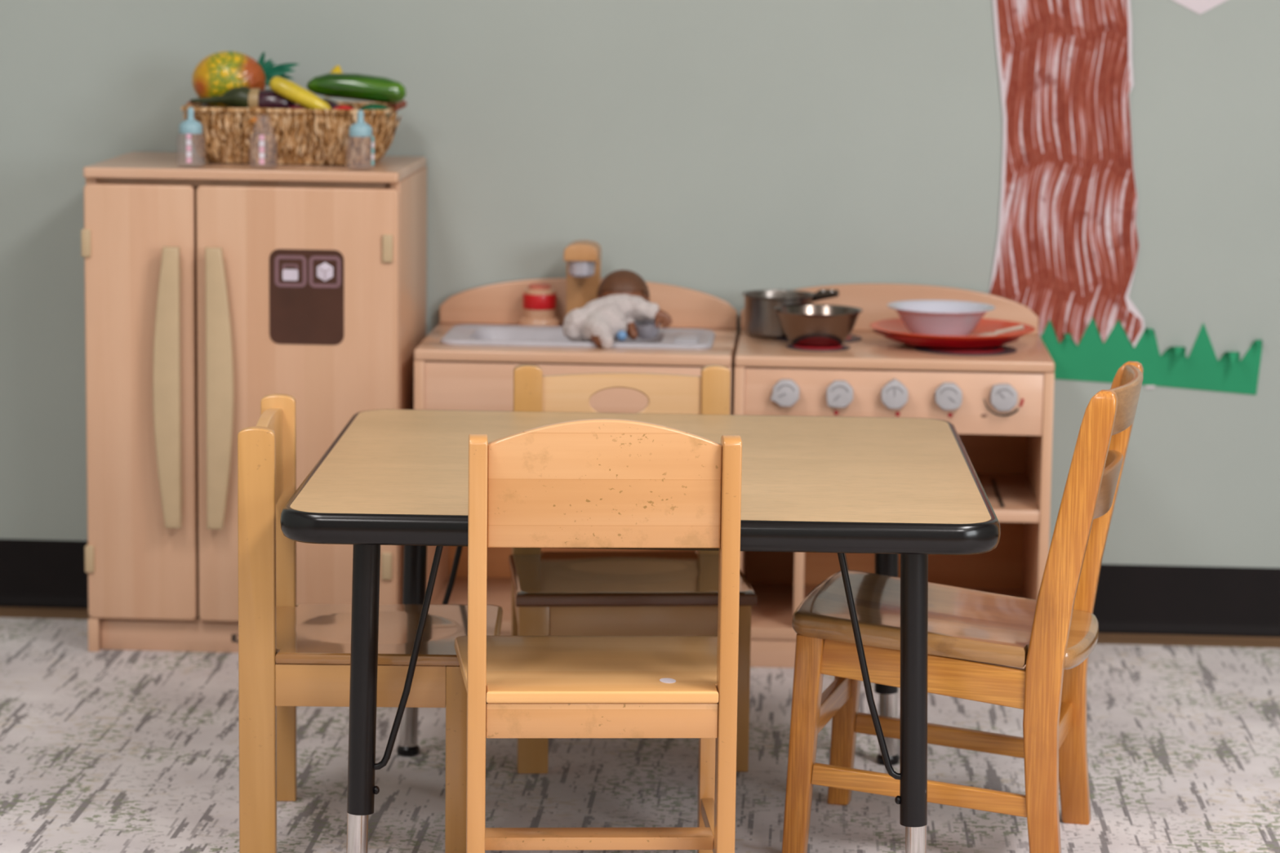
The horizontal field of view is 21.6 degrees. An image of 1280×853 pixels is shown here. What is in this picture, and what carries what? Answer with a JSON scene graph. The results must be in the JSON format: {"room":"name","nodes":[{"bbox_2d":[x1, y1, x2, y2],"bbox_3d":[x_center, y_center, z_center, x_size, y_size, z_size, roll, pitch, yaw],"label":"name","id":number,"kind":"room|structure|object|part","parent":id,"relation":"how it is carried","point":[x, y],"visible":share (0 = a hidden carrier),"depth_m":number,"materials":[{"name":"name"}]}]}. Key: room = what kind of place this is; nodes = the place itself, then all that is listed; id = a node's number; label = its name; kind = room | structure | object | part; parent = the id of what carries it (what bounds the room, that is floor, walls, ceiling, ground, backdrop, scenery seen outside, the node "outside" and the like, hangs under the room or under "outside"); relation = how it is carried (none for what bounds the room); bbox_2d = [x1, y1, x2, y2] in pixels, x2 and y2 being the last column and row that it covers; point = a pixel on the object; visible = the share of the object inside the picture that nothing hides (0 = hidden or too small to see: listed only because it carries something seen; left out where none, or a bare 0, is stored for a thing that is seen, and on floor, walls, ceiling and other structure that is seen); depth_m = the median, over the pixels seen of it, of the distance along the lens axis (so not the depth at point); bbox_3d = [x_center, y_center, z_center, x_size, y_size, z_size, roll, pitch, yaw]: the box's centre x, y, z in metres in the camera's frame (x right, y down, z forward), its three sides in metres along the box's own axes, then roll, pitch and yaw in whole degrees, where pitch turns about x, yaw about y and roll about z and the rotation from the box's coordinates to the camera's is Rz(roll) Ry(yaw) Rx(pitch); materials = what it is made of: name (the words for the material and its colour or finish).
{"room":"children's room","nodes":[
{"label":"children's room","id":0,"kind":"room"},
{"bbox_2d":[0,0,1279,568],"bbox_3d":[0.401,-1.026,5.633,5.800,2.758,0.100,1,8,3],"label":"wall","id":1,"kind":"structure","parent":0,"point":[724,149],"depth_m":5.69,"materials":[{"name":"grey paint"}]},
{"bbox_2d":[0,538,1279,637],"bbox_3d":[0.381,0.287,5.773,5.600,0.118,0.012,1,8,3],"label":"baseboard","id":2,"kind":"structure","parent":1,"relation":"attached to","point":[1131,599],"depth_m":5.75,"materials":[{"name":"black plastic"}]},
{"bbox_2d":[989,0,1144,347],"bbox_3d":[0.725,-0.531,5.634,0.272,0.830,0.001,1,8,3],"label":"trunk","id":3,"kind":"object","parent":1,"relation":"attached to","point":[1068,244],"visible":0.89,"depth_m":5.65,"materials":[{"name":"paper"}]},
{"bbox_2d":[1146,385,1155,388],"bbox_3d":[0.867,-0.067,5.697,0.015,0.006,0.001,1,8,3],"label":"tape piece","id":4,"kind":"object","parent":1,"relation":"attached to","point":[1147,386],"visible":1,"depth_m":5.70,"materials":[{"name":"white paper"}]},
{"bbox_2d":[1040,316,1262,395],"bbox_3d":[0.857,-0.119,5.671,0.394,0.130,0.039,1,8,3],"label":"grass strip","id":5,"kind":"object","parent":1,"relation":"attached to","point":[1092,359],"visible":0.98,"depth_m":5.69,"materials":[{"name":"green paper"}]},
{"bbox_3d":[0.727,-0.151,5.681,0.022,0.013,0.022,1,8,3],"label":"curled blade","id":6,"kind":"part","parent":5,"relation":"part of","materials":[{"name":"green paper"}]},
{"bbox_3d":[0.864,-0.161,5.674,0.019,0.011,0.017,1,8,3],"label":"curled blade","id":7,"kind":"part","parent":5,"relation":"part of","materials":[{"name":"green paper"}]},
{"bbox_3d":[0.904,-0.126,5.667,0.041,0.018,0.038,1,8,3],"label":"curled blade","id":8,"kind":"part","parent":5,"relation":"part of","materials":[{"name":"green paper"}]},
{"bbox_3d":[0.999,-0.116,5.664,0.036,0.021,0.036,1,8,3],"label":"curled blade","id":9,"kind":"part","parent":5,"relation":"part of","materials":[{"name":"green paper"}]},
{"bbox_3d":[1.044,-0.140,5.665,0.021,0.016,0.023,1,8,3],"label":"curled blade","id":10,"kind":"part","parent":5,"relation":"part of","materials":[{"name":"green paper"}]},
{"bbox_2d":[1173,0,1226,13],"bbox_3d":[0.938,-0.788,5.588,0.194,0.201,0.001,1,8,3],"label":"cutout","id":11,"kind":"object","parent":1,"relation":"attached to","point":[1199,6],"visible":1,"depth_m":5.60},
{"bbox_2d":[0,606,1279,648],"bbox_3d":[0.158,0.972,1.741,5.800,0.052,8.400,1,8,3],"label":"floor","id":12,"kind":"structure","parent":0,"point":[6,612],"depth_m":5.72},
{"bbox_2d":[0,617,1279,852],"bbox_3d":[0.030,0.609,3.955,4.100,0.008,3.465,1,8,3],"label":"area rug","id":13,"kind":"object","parent":12,"relation":"on","point":[103,751],"visible":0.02,"depth_m":4.74,"materials":[{"name":"grey carpet"}]},
{"bbox_2d":[80,151,426,653],"bbox_3d":[-0.633,-0.044,5.568,0.511,0.790,0.417,1,8,3],"label":"refrigerator","id":14,"kind":"object","parent":13,"relation":"on","point":[213,290],"visible":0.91,"depth_m":5.38,"materials":[{"name":"brown wood"}]},
{"bbox_3d":[-0.805,-0.037,5.411,0.178,0.708,0.018,1,8,3],"label":"door","id":15,"kind":"part","parent":14,"relation":"part of","materials":[{"name":"brown wood"}]},
{"bbox_3d":[-0.758,-0.063,5.378,0.044,0.455,0.035,1,8,3],"label":"door handle","id":16,"kind":"part","parent":14,"relation":"part of","materials":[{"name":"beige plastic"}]},
{"bbox_2d":[178,106,202,162],"bbox_3d":[-0.721,-0.465,5.380,0.047,0.096,0.048,1,8,3],"label":"baby bottle","id":17,"kind":"object","parent":14,"relation":"on","point":[190,126],"visible":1,"depth_m":5.36,"materials":[{"name":"blue plastic"}]},
{"bbox_2d":[186,133,191,162],"bbox_3d":[-0.721,-0.445,5.359,0.008,0.046,0.001,1,8,3],"label":"print","id":18,"kind":"object","parent":17,"relation":"attached to","point":[188,148],"depth_m":5.36},
{"bbox_3d":[-0.672,-0.061,5.374,0.044,0.455,0.035,1,8,3],"label":"door handle","id":19,"kind":"part","parent":14,"relation":"part of","materials":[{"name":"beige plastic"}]},
{"bbox_2d":[259,134,264,164],"bbox_3d":[-0.604,-0.458,5.374,0.047,0.088,0.048,1,8,3],"label":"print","id":20,"kind":"object","parent":14,"relation":"on","point":[261,136],"visible":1,"depth_m":5.35,"materials":[{"name":"grey plastic"}]},
{"bbox_2d":[181,99,407,166],"bbox_3d":[-0.572,-0.489,5.540,0.361,0.100,0.262,1,8,3],"label":"basket","id":21,"kind":"object","parent":14,"relation":"on","point":[292,136],"visible":0.89,"depth_m":5.43,"materials":[{"name":"brown wicker"}]},
{"bbox_2d":[200,103,212,106],"bbox_3d":[-0.705,-0.526,5.565,0.056,0.028,0.040,1,8,3],"label":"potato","id":22,"kind":"object","parent":21,"relation":"in","point":[202,104],"visible":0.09,"depth_m":5.55,"materials":[{"name":"brown plastic"}]},
{"bbox_2d":[190,85,295,108],"bbox_3d":[-0.648,-0.532,5.465,0.172,0.048,0.043,1,8,3],"label":"eggplant","id":23,"kind":"object","parent":21,"relation":"in","point":[243,96],"visible":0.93,"depth_m":5.45,"materials":[{"name":"plastic"}]},
{"bbox_2d":[191,50,299,107],"bbox_3d":[-0.649,-0.571,5.526,0.180,0.098,0.084,1,8,3],"label":"pineapple","id":24,"kind":"object","parent":21,"relation":"in","point":[218,73],"visible":0.73,"depth_m":5.50,"materials":[{"name":"yellow plastic"}]},
{"bbox_3d":[-0.598,-0.587,5.521,0.077,0.062,0.027,1,8,3],"label":"crown","id":25,"kind":"part","parent":24,"relation":"part of","materials":[{"name":"teal plastic"}]},
{"bbox_2d":[249,106,258,124],"bbox_3d":[-0.625,-0.501,5.441,0.052,0.036,0.028,1,8,3],"label":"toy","id":26,"kind":"object","parent":21,"relation":"in","point":[255,119],"visible":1,"depth_m":5.43,"materials":[{"name":"orange plastic"}]},
{"bbox_2d":[288,104,306,108],"bbox_3d":[-0.556,-0.510,5.453,0.044,0.028,0.036,1,8,3],"label":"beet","id":27,"kind":"object","parent":21,"relation":"in","point":[296,106],"visible":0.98,"depth_m":5.44,"materials":[{"name":"red plastic"}]},
{"bbox_2d":[269,75,331,109],"bbox_3d":[-0.551,-0.536,5.439,0.102,0.063,0.029,1,9,5],"label":"squash","id":28,"kind":"object","parent":21,"relation":"in","point":[286,88],"visible":1,"depth_m":5.43,"materials":[{"name":"yellow plastic"}]},
{"bbox_2d":[320,97,338,109],"bbox_3d":[-0.527,-0.521,5.516,0.072,0.040,0.056,1,8,3],"label":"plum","id":29,"kind":"object","parent":21,"relation":"in","point":[332,104],"visible":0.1,"depth_m":5.50,"materials":[{"name":"purple plastic"}]},
{"bbox_2d":[324,65,342,97],"bbox_3d":[-0.504,-0.572,5.548,0.036,0.053,0.036,1,8,3],"label":"corn","id":30,"kind":"object","parent":21,"relation":"in","point":[337,68],"visible":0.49,"depth_m":5.54,"materials":[{"name":"yellow plastic"}]},
{"bbox_2d":[332,105,354,109],"bbox_3d":[-0.481,-0.507,5.440,0.044,0.030,0.032,1,8,3],"label":"tomato","id":31,"kind":"object","parent":21,"relation":"in","point":[340,107],"visible":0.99,"depth_m":5.43,"materials":[{"name":"red plastic"}]},
{"bbox_2d":[306,72,406,103],"bbox_3d":[-0.464,-0.554,5.482,0.164,0.048,0.043,1,8,3],"label":"cucumber","id":32,"kind":"object","parent":21,"relation":"in","point":[359,86],"visible":1,"depth_m":5.46,"materials":[{"name":"green plastic"}]},
{"bbox_2d":[359,103,390,116],"bbox_3d":[-0.433,-0.514,5.466,0.052,0.026,0.036,1,8,3],"label":"pepper","id":33,"kind":"object","parent":21,"relation":"in","point":[370,106],"visible":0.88,"depth_m":5.46,"materials":[{"name":"green plastic"}]},
{"bbox_3d":[-0.550,-0.032,5.398,0.325,0.708,0.018,1,8,3],"label":"door","id":34,"kind":"part","parent":14,"relation":"part of","materials":[{"name":"brown wood"}]},
{"bbox_3d":[-0.533,-0.207,5.361,0.120,0.152,0.003,1,8,3],"label":"dispenser panel","id":35,"kind":"part","parent":14,"relation":"part of","materials":[{"name":"brown plastic"}]},
{"bbox_2d":[348,109,374,165],"bbox_3d":[-0.448,-0.459,5.366,0.047,0.096,0.047,1,8,3],"label":"baby bottle","id":36,"kind":"object","parent":14,"relation":"on","point":[360,128],"visible":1,"depth_m":5.35,"materials":[{"name":"blue plastic"}]},
{"bbox_2d":[371,136,374,165],"bbox_3d":[-0.427,-0.441,5.357,0.001,0.046,0.008,5,10,28],"label":"print","id":37,"kind":"object","parent":36,"relation":"attached to","point":[372,137],"depth_m":5.36},
{"bbox_2d":[237,393,502,852],"bbox_3d":[-0.345,0.256,4.375,0.325,0.557,0.330,1,8,-1],"label":"child chair","id":38,"kind":"object","parent":13,"relation":"on","point":[291,656],"visible":0.73,"depth_m":4.23,"materials":[{"name":"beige wood"}]},
{"bbox_3d":[-0.482,0.277,4.226,0.046,0.557,0.022,1,8,-1],"label":"leg post","id":39,"kind":"part","parent":38,"relation":"part of","materials":[{"name":"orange wood"}]},
{"bbox_3d":[-0.483,0.047,4.342,0.016,0.127,0.275,1,8,-1],"label":"backrest","id":40,"kind":"part","parent":38,"relation":"part of","materials":[{"name":"orange wood"}]},
{"bbox_3d":[-0.487,0.233,4.520,0.046,0.557,0.022,1,8,-1],"label":"leg post","id":41,"kind":"part","parent":38,"relation":"part of","materials":[{"name":"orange wood"}]},
{"bbox_3d":[-0.352,0.326,4.234,0.214,0.054,0.017,1,8,-1],"label":"rail","id":42,"kind":"part","parent":38,"relation":"part of","materials":[{"name":"brown wood"}]},
{"bbox_3d":[-0.345,0.270,4.378,0.324,0.014,0.330,1,8,-1],"label":"seat","id":43,"kind":"part","parent":38,"relation":"part of","materials":[{"name":"brown wood"}]},
{"bbox_3d":[-0.230,0.428,4.252,0.032,0.257,0.024,1,8,-1],"label":"leg","id":44,"kind":"part","parent":38,"relation":"part of","materials":[{"name":"orange wood"}]},
{"bbox_2d":[413,240,737,635],"bbox_3d":[-0.100,0.030,5.567,0.508,0.658,0.384,1,8,3],"label":"sink","id":45,"kind":"object","parent":13,"relation":"on","point":[468,362],"visible":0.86,"depth_m":5.55,"materials":[{"name":"brown wood"}]},
{"bbox_3d":[-0.347,0.109,5.593,0.016,0.490,0.382,1,8,3],"label":"panel","id":46,"kind":"part","parent":45,"relation":"part of","materials":[{"name":"brown wood"}]},
{"bbox_2d":[433,576,511,632],"bbox_3d":[-0.104,0.300,5.604,0.476,0.018,0.370,1,8,3],"label":"shelf","id":47,"kind":"object","parent":45,"relation":"attached to","point":[499,588],"depth_m":5.64,"materials":[{"name":"brown wood"}]},
{"bbox_3d":[-0.108,-0.051,5.374,0.475,0.099,0.016,1,8,3],"label":"panel","id":48,"kind":"part","parent":45,"relation":"part of","materials":[{"name":"brown wood"}]},
{"bbox_3d":[-0.091,0.067,5.761,0.476,0.450,0.010,1,8,3],"label":"panel","id":49,"kind":"part","parent":45,"relation":"part of","materials":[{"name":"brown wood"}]},
{"bbox_2d":[413,323,737,366],"bbox_3d":[-0.098,-0.137,5.542,0.508,0.018,0.384,1,8,3],"label":"countertop","id":50,"kind":"structure","parent":45,"relation":"on","point":[722,352],"depth_m":5.36,"materials":[{"name":"brown wood"}]},
{"bbox_2d":[519,283,559,326],"bbox_3d":[-0.170,-0.205,5.677,0.069,0.073,0.069,1,8,3],"label":"knob","id":51,"kind":"object","parent":50,"relation":"on","point":[539,303],"depth_m":5.66,"materials":[{"name":"red wood"}]},
{"bbox_2d":[440,324,715,349],"bbox_3d":[-0.100,-0.122,5.535,0.443,0.060,0.222,1,8,3],"label":"basin","id":52,"kind":"object","parent":50,"relation":"in","point":[551,336],"depth_m":5.53,"materials":[{"name":"grey plastic"}]},
{"bbox_2d":[563,240,601,315],"bbox_3d":[-0.097,-0.235,5.623,0.057,0.151,0.095,1,8,3],"label":"faucet","id":53,"kind":"object","parent":50,"relation":"on","point":[583,258],"depth_m":5.63,"materials":[{"name":"brown wood"}]},
{"bbox_2d":[562,269,671,349],"bbox_3d":[-0.040,-0.195,5.501,0.185,0.115,0.152,-8,12,-44],"label":"baby doll","id":54,"kind":"object","parent":50,"relation":"on","point":[623,295],"visible":1,"depth_m":5.48,"materials":[{"name":"white fabric"}]},
{"bbox_2d":[616,330,626,341],"bbox_3d":[-0.030,-0.148,5.446,0.017,0.017,0.017,1,8,3],"label":"ball","id":55,"kind":"object","parent":45,"relation":"in","point":[621,335],"visible":1,"depth_m":5.44,"materials":[{"name":"plastic"}]},
{"bbox_2d":[634,320,660,339],"bbox_3d":[0.011,-0.161,5.521,0.048,0.032,0.047,6,10,34],"label":"cup","id":56,"kind":"object","parent":45,"relation":"in","point":[646,329],"visible":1,"depth_m":5.51,"materials":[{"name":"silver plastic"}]},
{"bbox_3d":[0.144,0.119,5.567,0.016,0.490,0.382,1,8,3],"label":"panel","id":57,"kind":"part","parent":45,"relation":"part of","materials":[{"name":"brown wood"}]},
{"bbox_2d":[454,417,742,852],"bbox_3d":[-0.052,0.275,4.076,0.346,0.615,0.316,0,8,-3],"label":"child chair","id":58,"kind":"object","parent":13,"relation":"on","point":[602,482],"visible":1,"depth_m":3.92,"materials":[{"name":"brown wood"}]},
{"bbox_3d":[-0.192,0.304,3.934,0.022,0.596,0.042,0,8,-3],"label":"leg post","id":59,"kind":"part","parent":58,"relation":"part of","materials":[{"name":"brown wood"}]},
{"bbox_3d":[-0.052,0.294,4.080,0.346,0.015,0.315,0,8,-3],"label":"seat","id":60,"kind":"part","parent":58,"relation":"part of","materials":[{"name":"brown wood"}]},
{"bbox_3d":[-0.045,0.344,3.940,0.272,0.042,0.018,0,8,-3],"label":"rail","id":61,"kind":"part","parent":58,"relation":"part of","materials":[{"name":"brown wood"}]},
{"bbox_3d":[-0.041,0.066,3.907,0.272,0.151,0.018,0,8,-3],"label":"backrest","id":62,"kind":"part","parent":58,"relation":"part of","materials":[{"name":"brown wood"}]},
{"bbox_2d":[659,678,675,683],"bbox_3d":[0.033,0.302,3.982,0.019,0.001,0.026,-1,9,-14],"label":"sticker","id":63,"kind":"object","parent":58,"relation":"on","point":[662,680],"visible":1,"depth_m":3.98,"materials":[{"name":"paper"}]},
{"bbox_3d":[0.085,0.425,4.219,0.022,0.280,0.030,0,8,-3],"label":"leg","id":64,"kind":"part","parent":58,"relation":"part of","materials":[{"name":"brown wood"}]},
{"bbox_3d":[0.103,0.305,3.951,0.022,0.596,0.042,0,8,-3],"label":"leg post","id":65,"kind":"part","parent":58,"relation":"part of","materials":[{"name":"brown wood"}]},
{"bbox_2d":[508,364,757,773],"bbox_3d":[-0.018,0.200,4.828,0.337,0.543,0.319,0,9,-5],"label":"child chair","id":66,"kind":"object","parent":13,"relation":"on","point":[635,593],"visible":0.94,"depth_m":4.75,"materials":[{"name":"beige wood"}]},
{"bbox_3d":[-0.170,0.249,4.831,0.016,0.048,0.249,0,9,-4],"label":"rail","id":67,"kind":"part","parent":66,"relation":"part of","materials":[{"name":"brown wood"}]},
{"bbox_3d":[-0.168,0.178,4.960,0.042,0.543,0.026,0,9,-5],"label":"leg post","id":68,"kind":"part","parent":66,"relation":"part of","materials":[{"name":"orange wood"}]},
{"bbox_3d":[-0.150,0.367,4.711,0.043,0.244,0.024,0,9,-5],"label":"leg","id":69,"kind":"part","parent":66,"relation":"part of","materials":[{"name":"orange wood"}]},
{"bbox_3d":[-0.029,0.048,4.955,0.234,0.256,0.015,0,9,-5],"label":"backrest","id":70,"kind":"part","parent":66,"relation":"part of","materials":[{"name":"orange wood"}]},
{"bbox_3d":[-0.018,0.218,4.830,0.335,0.018,0.317,0,9,-5],"label":"seat","id":71,"kind":"part","parent":66,"relation":"part of","materials":[{"name":"brown wood"}]},
{"bbox_3d":[-0.007,0.270,4.710,0.240,0.048,0.018,0,9,-5],"label":"rail","id":72,"kind":"part","parent":66,"relation":"part of","materials":[{"name":"orange wood"}]},
{"bbox_3d":[0.108,0.178,4.984,0.042,0.543,0.026,0,9,-5],"label":"leg post","id":73,"kind":"part","parent":66,"relation":"part of","materials":[{"name":"orange wood"}]},
{"bbox_3d":[0.133,0.367,4.735,0.043,0.244,0.024,0,9,-5],"label":"leg","id":74,"kind":"part","parent":66,"relation":"part of","materials":[{"name":"orange wood"}]},
{"bbox_2d":[280,408,1000,852],"bbox_3d":[0.006,0.286,4.435,0.864,0.488,0.885,1,8,1],"label":"table","id":75,"kind":"object","parent":13,"relation":"on","point":[886,487],"visible":0.81,"depth_m":4.11,"materials":[{"name":"beige laminate"}]},
{"bbox_3d":[-0.334,0.297,4.096,0.060,0.360,0.060,1,8,1],"label":"leg","id":76,"kind":"part","parent":75,"relation":"part of","materials":[{"name":"black paint"}]},
{"bbox_3d":[-0.317,0.185,4.777,0.060,0.340,0.060,1,8,1],"label":"leg","id":77,"kind":"part","parent":75,"relation":"part of","materials":[{"name":"black paint"}]},
{"bbox_3d":[0.347,0.203,4.763,0.060,0.355,0.060,1,8,1],"label":"leg","id":78,"kind":"part","parent":75,"relation":"part of","materials":[{"name":"black metal"}]},
{"bbox_3d":[0.330,0.308,4.081,0.060,0.362,0.060,1,8,1],"label":"leg","id":79,"kind":"part","parent":75,"relation":"part of","materials":[{"name":"black metal"}]},
{"bbox_2d":[733,283,1054,668],"bbox_3d":[0.411,0.077,5.535,0.508,0.589,0.403,1,8,3],"label":"stove","id":80,"kind":"object","parent":13,"relation":"on","point":[998,401],"visible":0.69,"depth_m":5.39,"materials":[{"name":"brown wood"}]},
{"bbox_3d":[0.166,0.119,5.566,0.016,0.490,0.382,1,8,3],"label":"panel","id":81,"kind":"part","parent":80,"relation":"part of","materials":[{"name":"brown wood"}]},
{"bbox_3d":[0.231,-0.054,5.335,0.046,0.043,0.023,1,8,3],"label":"knob","id":82,"kind":"part","parent":80,"relation":"part of","materials":[{"name":"grey plastic"}]},
{"bbox_2d":[741,288,839,337],"bbox_3d":[0.239,-0.192,5.588,0.125,0.079,0.147,-7,12,-43],"label":"saucepan","id":83,"kind":"object","parent":80,"relation":"on","point":[761,320],"visible":0.81,"depth_m":5.56,"materials":[{"name":"silver metal"}]},
{"bbox_3d":[0.307,-0.218,5.580,0.048,0.023,0.018,6,10,30],"label":"handle","id":84,"kind":"part","parent":83,"relation":"part of","materials":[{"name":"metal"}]},
{"bbox_2d":[772,304,862,346],"bbox_3d":[0.289,-0.163,5.474,0.147,0.057,0.147,1,8,3],"label":"steel bowl","id":85,"kind":"object","parent":80,"relation":"on","point":[805,325],"visible":1,"depth_m":5.43,"materials":[{"name":"silver metal"}]},
{"bbox_3d":[0.295,-0.148,5.582,0.150,0.002,0.150,1,8,3],"label":"burner","id":86,"kind":"part","parent":80,"relation":"part of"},
{"bbox_3d":[0.290,-0.130,5.457,0.104,0.002,0.104,1,8,3],"label":"burner","id":87,"kind":"part","parent":80,"relation":"part of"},
{"bbox_3d":[0.318,-0.052,5.331,0.043,0.043,0.023,1,8,3],"label":"knob","id":88,"kind":"part","parent":80,"relation":"part of","materials":[{"name":"grey plastic"}]},
{"bbox_3d":[0.422,0.077,5.734,0.475,0.450,0.010,1,8,3],"label":"panel","id":89,"kind":"part","parent":80,"relation":"part of","materials":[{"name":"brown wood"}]},
{"bbox_2d":[749,583,1024,639],"bbox_3d":[0.409,0.311,5.577,0.475,0.018,0.370,1,8,3],"label":"shelf","id":90,"kind":"object","parent":80,"relation":"attached to","point":[771,618],"depth_m":5.60,"materials":[{"name":"brown wood"}]},
{"bbox_3d":[0.405,-0.052,5.326,0.043,0.047,0.023,1,8,3],"label":"knob","id":91,"kind":"part","parent":80,"relation":"part of","materials":[{"name":"grey plastic"}]},
{"bbox_3d":[0.404,-0.040,5.348,0.474,0.099,0.016,1,8,3],"label":"panel","id":92,"kind":"part","parent":80,"relation":"part of","materials":[{"name":"brown wood"}]},
{"bbox_2d":[734,328,1054,373],"bbox_3d":[0.415,-0.127,5.515,0.508,0.018,0.384,1,8,3],"label":"countertop","id":93,"kind":"structure","parent":80,"relation":"on","point":[874,351],"depth_m":5.34,"materials":[{"name":"brown wood"}]},
{"bbox_3d":[0.490,-0.048,5.322,0.043,0.043,0.023,1,8,3],"label":"knob","id":94,"kind":"part","parent":80,"relation":"part of","materials":[{"name":"grey plastic"}]},
{"bbox_2d":[884,336,1019,349],"bbox_3d":[0.511,-0.142,5.507,0.222,0.013,0.222,1,8,3],"label":"plate","id":95,"kind":"object","parent":80,"relation":"on","point":[921,344],"visible":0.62,"depth_m":5.42,"materials":[{"name":"red plastic"}]},
{"bbox_2d":[872,328,1024,343],"bbox_3d":[0.507,-0.148,5.506,0.250,0.018,0.250,1,8,3],"label":"plate","id":96,"kind":"object","parent":95,"relation":"on","point":[908,339],"visible":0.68,"depth_m":5.40,"materials":[{"name":"red plastic"}]},
{"bbox_2d":[869,318,1035,339],"bbox_3d":[0.513,-0.154,5.505,0.271,0.021,0.271,1,8,3],"label":"plate","id":97,"kind":"object","parent":96,"relation":"on","point":[894,326],"visible":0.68,"depth_m":5.54,"materials":[{"name":"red plastic"}]},
{"bbox_2d":[887,299,995,336],"bbox_3d":[0.493,-0.172,5.499,0.177,0.052,0.177,1,8,3],"label":"bowl","id":98,"kind":"object","parent":97,"relation":"on","point":[926,317],"visible":0.82,"depth_m":5.46,"materials":[{"name":"plastic"}]},
{"bbox_2d":[976,324,1024,336],"bbox_3d":[0.585,-0.154,5.455,0.080,0.026,0.024,1,8,1],"label":"spoon","id":99,"kind":"object","parent":97,"relation":"on","point":[1020,326],"visible":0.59,"depth_m":5.45,"materials":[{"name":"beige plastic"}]},
{"bbox_3d":[0.530,-0.126,5.456,0.166,0.002,0.166,1,8,3],"label":"burner","id":100,"kind":"part","parent":80,"relation":"part of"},
{"bbox_2d":[991,477,1004,507],"bbox_3d":[0.587,0.108,5.507,0.007,0.006,0.262,1,8,2],"label":"rod","id":101,"kind":"object","parent":80,"relation":"on","point":[993,479],"visible":1,"depth_m":5.49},
{"bbox_3d":[0.577,-0.046,5.317,0.043,0.043,0.023,1,8,3],"label":"knob","id":102,"kind":"part","parent":80,"relation":"part of","materials":[{"name":"grey plastic"}]},
{"bbox_2d":[976,472,1039,523],"bbox_3d":[0.462,0.114,5.546,0.374,0.020,0.368,1,8,3],"label":"shelf","id":103,"kind":"object","parent":80,"relation":"attached to","point":[1018,491],"depth_m":5.48,"materials":[{"name":"brown wood"}]},
{"bbox_3d":[0.657,0.130,5.541,0.016,0.490,0.382,1,8,3],"label":"panel","id":104,"kind":"part","parent":80,"relation":"part of","materials":[{"name":"brown wood"}]},
{"bbox_2d":[782,360,1143,852],"bbox_3d":[0.428,0.236,4.347,0.423,0.626,0.327,3,9,14],"label":"child chair","id":105,"kind":"object","parent":13,"relation":"on","point":[973,635],"visible":0.94,"depth_m":4.25,"materials":[{"name":"brown wood"}]},
{"bbox_3d":[0.210,0.409,4.281,0.048,0.296,0.040,3,9,14],"label":"leg","id":106,"kind":"part","parent":105,"relation":"part of","materials":[{"name":"orange wood"}]},
{"bbox_3d":[0.282,0.370,4.555,0.048,0.296,0.040,3,9,14],"label":"leg","id":107,"kind":"part","parent":105,"relation":"part of","materials":[{"name":"orange wood"}]},
{"bbox_3d":[0.360,0.310,4.230,0.267,0.077,0.016,3,9,14],"label":"rail","id":108,"kind":"part","parent":105,"relation":"part of","materials":[{"name":"orange wood"}]},
{"bbox_3d":[0.404,0.252,4.356,0.375,0.060,0.327,3,9,14],"label":"seat","id":109,"kind":"part","parent":105,"relation":"part of","materials":[{"name":"brown wood"}]},
{"bbox_3d":[0.533,0.263,4.175,0.103,0.626,0.031,3,9,14],"label":"leg post","id":110,"kind":"part","parent":105,"relation":"part of","materials":[{"name":"orange wood"}]},
{"bbox_3d":[0.605,0.223,4.448,0.103,0.626,0.031,3,9,14],"label":"leg post","id":111,"kind":"part","parent":105,"relation":"part of","materials":[{"name":"orange wood"}]},
{"bbox_3d":[0.613,-0.032,4.260,0.046,0.062,0.267,3,9,14],"label":"crest rail","id":112,"kind":"part","parent":105,"relation":"part of","materials":[{"name":"brown wood"}]}
]}

